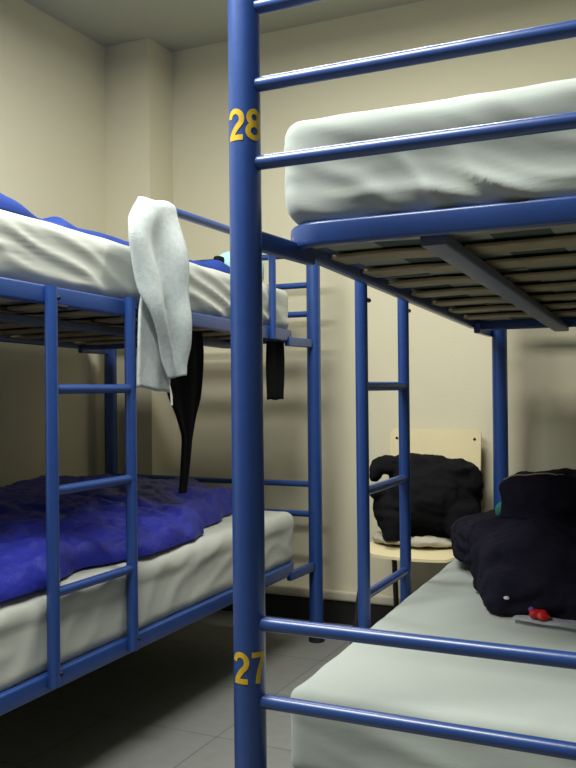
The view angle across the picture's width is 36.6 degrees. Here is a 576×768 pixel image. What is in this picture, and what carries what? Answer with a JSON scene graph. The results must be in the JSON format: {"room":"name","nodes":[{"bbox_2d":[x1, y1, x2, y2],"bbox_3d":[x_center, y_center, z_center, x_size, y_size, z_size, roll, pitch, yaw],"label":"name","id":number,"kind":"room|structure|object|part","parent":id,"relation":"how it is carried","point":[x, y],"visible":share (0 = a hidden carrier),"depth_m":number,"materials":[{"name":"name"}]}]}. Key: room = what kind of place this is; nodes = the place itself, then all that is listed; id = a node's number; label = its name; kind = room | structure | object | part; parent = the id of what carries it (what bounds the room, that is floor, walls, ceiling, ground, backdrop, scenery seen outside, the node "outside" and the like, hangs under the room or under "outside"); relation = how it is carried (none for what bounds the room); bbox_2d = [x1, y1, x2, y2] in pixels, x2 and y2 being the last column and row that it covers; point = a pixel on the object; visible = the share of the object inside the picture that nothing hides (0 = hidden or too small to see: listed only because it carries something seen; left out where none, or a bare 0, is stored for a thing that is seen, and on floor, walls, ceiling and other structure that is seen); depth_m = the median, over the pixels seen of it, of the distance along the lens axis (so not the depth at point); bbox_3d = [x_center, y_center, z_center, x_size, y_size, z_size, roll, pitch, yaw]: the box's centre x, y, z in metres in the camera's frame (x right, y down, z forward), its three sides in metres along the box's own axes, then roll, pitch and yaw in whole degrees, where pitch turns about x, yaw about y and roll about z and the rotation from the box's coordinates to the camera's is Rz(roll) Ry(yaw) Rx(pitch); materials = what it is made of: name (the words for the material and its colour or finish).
{"room":"dormitory","nodes":[
{"label":"dormitory","id":0,"kind":"room"},
{"bbox_2d":[0,0,105,486],"bbox_3d":[-1.936,-0.275,2.021,0.100,2.690,5.400,-1,0,25],"label":"wall","id":1,"kind":"structure","parent":0,"point":[53,119],"depth_m":3.81,"materials":[{"name":"beige paint"}]},
{"bbox_2d":[0,610,352,767],"bbox_3d":[-0.109,1.097,1.156,4.110,0.100,5.400,-1,0,25],"label":"floor","id":2,"kind":"structure","parent":0,"point":[168,702],"depth_m":2.84,"materials":[{"name":"grey tile"}]},
{"bbox_2d":[0,208,324,715],"bbox_3d":[-0.822,0.197,2.833,1.095,1.735,2.247,-1,0,25],"label":"bunk bed","id":3,"kind":"object","parent":2,"relation":"on","point":[49,299],"visible":0.46,"depth_m":2.43,"materials":[{"name":"blue metal"}]},
{"bbox_3d":[-0.579,0.250,2.139,0.032,0.985,0.032,-1,0,25],"label":"ladder rail","id":4,"kind":"part","parent":3,"relation":"part of","materials":[{"name":"blue metal"}]},
{"bbox_3d":[-0.821,0.200,4.039,0.058,1.705,0.058,-1,0,25],"label":"post","id":5,"kind":"part","parent":3,"relation":"part of","materials":[{"name":"blue metal"}]},
{"bbox_3d":[-0.439,0.251,2.437,0.032,0.985,0.032,-1,0,25],"label":"ladder rail","id":6,"kind":"part","parent":3,"relation":"part of","materials":[{"name":"blue metal"}]},
{"bbox_2d":[0,209,288,340],"bbox_3d":[-0.837,-0.306,2.802,0.996,0.222,1.925,-1,0,25],"label":"mattress","id":7,"kind":"object","parent":3,"relation":"on","point":[32,250],"visible":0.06,"depth_m":2.32,"materials":[{"name":"white fabric"}]},
{"bbox_2d":[0,193,229,273],"bbox_3d":[-0.858,-0.440,2.773,0.910,0.116,1.760,-1,0,25],"label":"blanket","id":8,"kind":"object","parent":7,"relation":"on","point":[8,204],"visible":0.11,"depth_m":2.36,"materials":[{"name":"blue fabric"}]},
{"bbox_2d":[213,256,223,262],"bbox_3d":[-0.262,-0.465,3.299,0.040,0.040,0.049,-1,0,8],"label":"pouch","id":9,"kind":"object","parent":8,"relation":"on","point":[220,258],"visible":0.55,"depth_m":3.28,"materials":[{"name":"black fabric"}]},
{"bbox_2d":[219,251,263,281],"bbox_3d":[-0.199,-0.460,3.479,0.215,0.143,0.148,-1,0,25],"label":"pillow","id":10,"kind":"object","parent":7,"relation":"on","point":[226,255],"visible":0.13,"depth_m":3.44,"materials":[{"name":"teal fabric"}]},
{"bbox_3d":[-0.836,-0.203,2.834,1.036,0.085,1.934,-1,0,25],"label":"deck frame","id":11,"kind":"part","parent":3,"relation":"part of","materials":[{"name":"blue metal"}]},
{"bbox_2d":[0,511,293,691],"bbox_3d":[-0.823,0.618,2.804,0.995,0.224,1.944,-1,0,25],"label":"mattress","id":12,"kind":"object","parent":3,"relation":"on","point":[175,579],"visible":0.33,"depth_m":2.42,"materials":[{"name":"white fabric"}]},
{"bbox_2d":[0,474,231,601],"bbox_3d":[-0.822,0.432,2.793,0.958,0.158,1.830,-1,0,25],"label":"duvet","id":13,"kind":"object","parent":12,"relation":"on","point":[92,523],"visible":0.81,"depth_m":2.69,"materials":[{"name":"blue fabric"}]},
{"bbox_3d":[-0.827,0.736,2.828,1.036,0.062,1.934,-1,0,25],"label":"deck frame","id":14,"kind":"part","parent":3,"relation":"part of","materials":[{"name":"blue metal"}]},
{"bbox_2d":[128,196,191,404],"bbox_3d":[-0.384,-0.243,2.509,0.113,0.613,0.292,-1,0,25],"label":"towel","id":15,"kind":"object","parent":3,"relation":"hanging from","point":[157,245],"visible":1,"depth_m":2.50,"materials":[{"name":"grey fabric"}]},
{"bbox_2d":[167,331,203,492],"bbox_3d":[-0.350,0.093,2.985,0.029,0.559,0.239,-1,0,23],"label":"trousers","id":16,"kind":"object","parent":3,"relation":"hanging from","point":[186,390],"visible":0.82,"depth_m":2.99,"materials":[{"name":"black fabric"}]},
{"bbox_3d":[-0.227,-0.353,2.901,0.027,0.366,0.817,-1,0,25],"label":"guard rail","id":17,"kind":"part","parent":3,"relation":"part of","materials":[{"name":"blue metal"}]},
{"bbox_2d":[266,341,284,399],"bbox_3d":[-0.049,-0.052,3.398,0.019,0.229,0.138,-1,0,25],"label":"hanging cloth","id":18,"kind":"object","parent":3,"relation":"hanging from","point":[275,357],"visible":1,"depth_m":3.39,"materials":[{"name":"black fabric"}]},
{"bbox_3d":[0.110,0.188,3.599,0.058,1.705,0.058,-1,0,25],"label":"post","id":19,"kind":"part","parent":3,"relation":"part of","materials":[{"name":"blue metal"}]},
{"bbox_2d":[228,0,575,767],"bbox_3d":[0.791,0.145,2.263,1.061,1.800,2.067,-1,0,25],"label":"bunk bed","id":20,"kind":"object","parent":2,"relation":"on","point":[436,229],"visible":0.79,"depth_m":1.54,"materials":[{"name":"blue metal"}]},
{"bbox_3d":[-0.072,0.144,1.564,0.058,1.770,0.058,-1,0,25],"label":"post","id":21,"kind":"part","parent":20,"relation":"part of","materials":[{"name":"blue metal"}]},
{"bbox_3d":[0.188,0.268,2.180,0.032,1.065,0.032,-1,0,25],"label":"ladder rail","id":22,"kind":"part","parent":20,"relation":"part of","materials":[{"name":"blue metal"}]},
{"bbox_3d":[0.334,0.269,2.490,0.032,1.065,0.032,-1,0,25],"label":"ladder rail","id":23,"kind":"part","parent":20,"relation":"part of","materials":[{"name":"blue metal"}]},
{"bbox_2d":[284,78,575,320],"bbox_3d":[0.780,-0.380,2.256,1.001,0.286,1.720,-1,0,25],"label":"mattress","id":24,"kind":"object","parent":20,"relation":"on","point":[543,165],"visible":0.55,"depth_m":1.59,"materials":[{"name":"white fabric"}]},
{"bbox_2d":[290,558,575,767],"bbox_3d":[0.798,0.637,2.243,0.964,0.214,1.744,-1,0,25],"label":"mattress","id":25,"kind":"object","parent":20,"relation":"on","point":[514,697],"visible":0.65,"depth_m":1.65,"materials":[{"name":"white fabric"}]},
{"bbox_2d":[450,468,575,619],"bbox_3d":[0.825,0.390,2.327,0.933,0.327,0.722,-1,0,25],"label":"backpack","id":26,"kind":"object","parent":25,"relation":"on","point":[521,552],"visible":1,"depth_m":2.18,"materials":[{"name":"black fabric"}]},
{"bbox_2d":[512,615,575,628],"bbox_3d":[0.694,0.550,1.980,0.388,0.008,0.098,-1,0,37],"label":"paper sheet","id":27,"kind":"object","parent":25,"relation":"on","point":[571,624],"visible":0.66,"depth_m":2.02,"materials":[{"name":"white paper"}]},
{"bbox_2d":[528,607,550,620],"bbox_3d":[0.589,0.540,2.044,0.054,0.024,0.047,-1,0,25],"label":"wrapper","id":28,"kind":"object","parent":27,"relation":"on","point":[540,614],"visible":1,"depth_m":2.03,"materials":[{"name":"red plastic"}]},
{"bbox_3d":[0.788,-0.261,2.252,1.008,0.113,1.679,-1,0,25],"label":"deck frame","id":29,"kind":"part","parent":20,"relation":"part of","materials":[{"name":"blue metal"}]},
{"bbox_3d":[0.818,0.147,3.357,0.058,1.770,0.058,-1,0,25],"label":"post","id":30,"kind":"part","parent":20,"relation":"part of","materials":[{"name":"blue metal"}]},
{"bbox_2d":[350,429,481,643],"bbox_3d":[0.544,0.622,3.442,0.546,0.872,0.441,-1,0,25],"label":"chair","id":31,"kind":"object","parent":2,"relation":"on","point":[466,444],"visible":0.35,"depth_m":3.57,"materials":[{"name":"brown wood"}]},
{"bbox_3d":[0.278,0.851,3.417,0.082,0.416,0.022,-1,0,6],"label":"leg","id":32,"kind":"part","parent":31,"relation":"part of","materials":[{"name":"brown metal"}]},
{"bbox_3d":[0.451,0.851,3.654,0.022,0.419,0.139,-1,0,13],"label":"leg","id":33,"kind":"part","parent":31,"relation":"part of","materials":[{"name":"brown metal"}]},
{"bbox_2d":[372,531,451,546],"bbox_3d":[0.507,0.597,3.398,0.346,0.040,0.236,-1,0,25],"label":"shirt","id":34,"kind":"object","parent":31,"relation":"on","point":[416,541],"visible":0.57,"depth_m":3.29,"materials":[{"name":"beige fabric"}]},
{"bbox_2d":[369,453,483,539],"bbox_3d":[0.544,0.431,3.408,0.457,0.315,0.339,-1,0,25],"label":"bag","id":35,"kind":"object","parent":34,"relation":"on","point":[444,490],"visible":0.7,"depth_m":3.31,"materials":[{"name":"black fabric"}]},
{"bbox_3d":[0.529,0.639,3.409,0.375,0.043,0.370,-1,0,25],"label":"seat","id":36,"kind":"part","parent":31,"relation":"part of","materials":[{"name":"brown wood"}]},
{"bbox_3d":[0.609,0.342,3.610,0.385,0.311,0.069,-1,0,25],"label":"backrest","id":37,"kind":"part","parent":31,"relation":"part of","materials":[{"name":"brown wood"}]},
{"bbox_2d":[23,0,423,51],"bbox_3d":[-0.136,-1.693,1.173,4.110,0.100,5.400,-1,0,25],"label":"ceiling","id":38,"kind":"structure","parent":0,"point":[176,25],"depth_m":3.85,"materials":[{"name":"paint"}]},
{"bbox_2d":[172,0,575,595],"bbox_3d":[1.009,-0.294,3.561,3.910,2.690,0.100,-1,0,25],"label":"wall","id":39,"kind":"structure","parent":0,"point":[450,364],"depth_m":3.85,"materials":[{"name":"beige paint"}]},
{"bbox_2d":[105,38,175,475],"bbox_3d":[-0.710,-0.273,4.207,0.250,2.690,0.200,-1,0,25],"label":"pillar","id":40,"kind":"structure","parent":39,"relation":"attached to","point":[138,73],"depth_m":4.13,"materials":[{"name":"beige paint"}]},
{"bbox_2d":[213,593,393,626],"bbox_3d":[1.109,0.999,3.446,3.660,0.100,0.018,-1,0,25],"label":"baseboard","id":41,"kind":"structure","parent":39,"relation":"attached to","point":[342,612],"depth_m":3.92,"materials":[{"name":"black"}]},
{"bbox_2d":[265,584,399,605],"bbox_3d":[1.106,0.925,3.440,3.660,0.045,0.030,-1,0,25],"label":"trim","id":42,"kind":"structure","parent":39,"relation":"attached to","point":[328,594],"depth_m":3.86,"materials":[{"name":"beige paint"}]}
]}

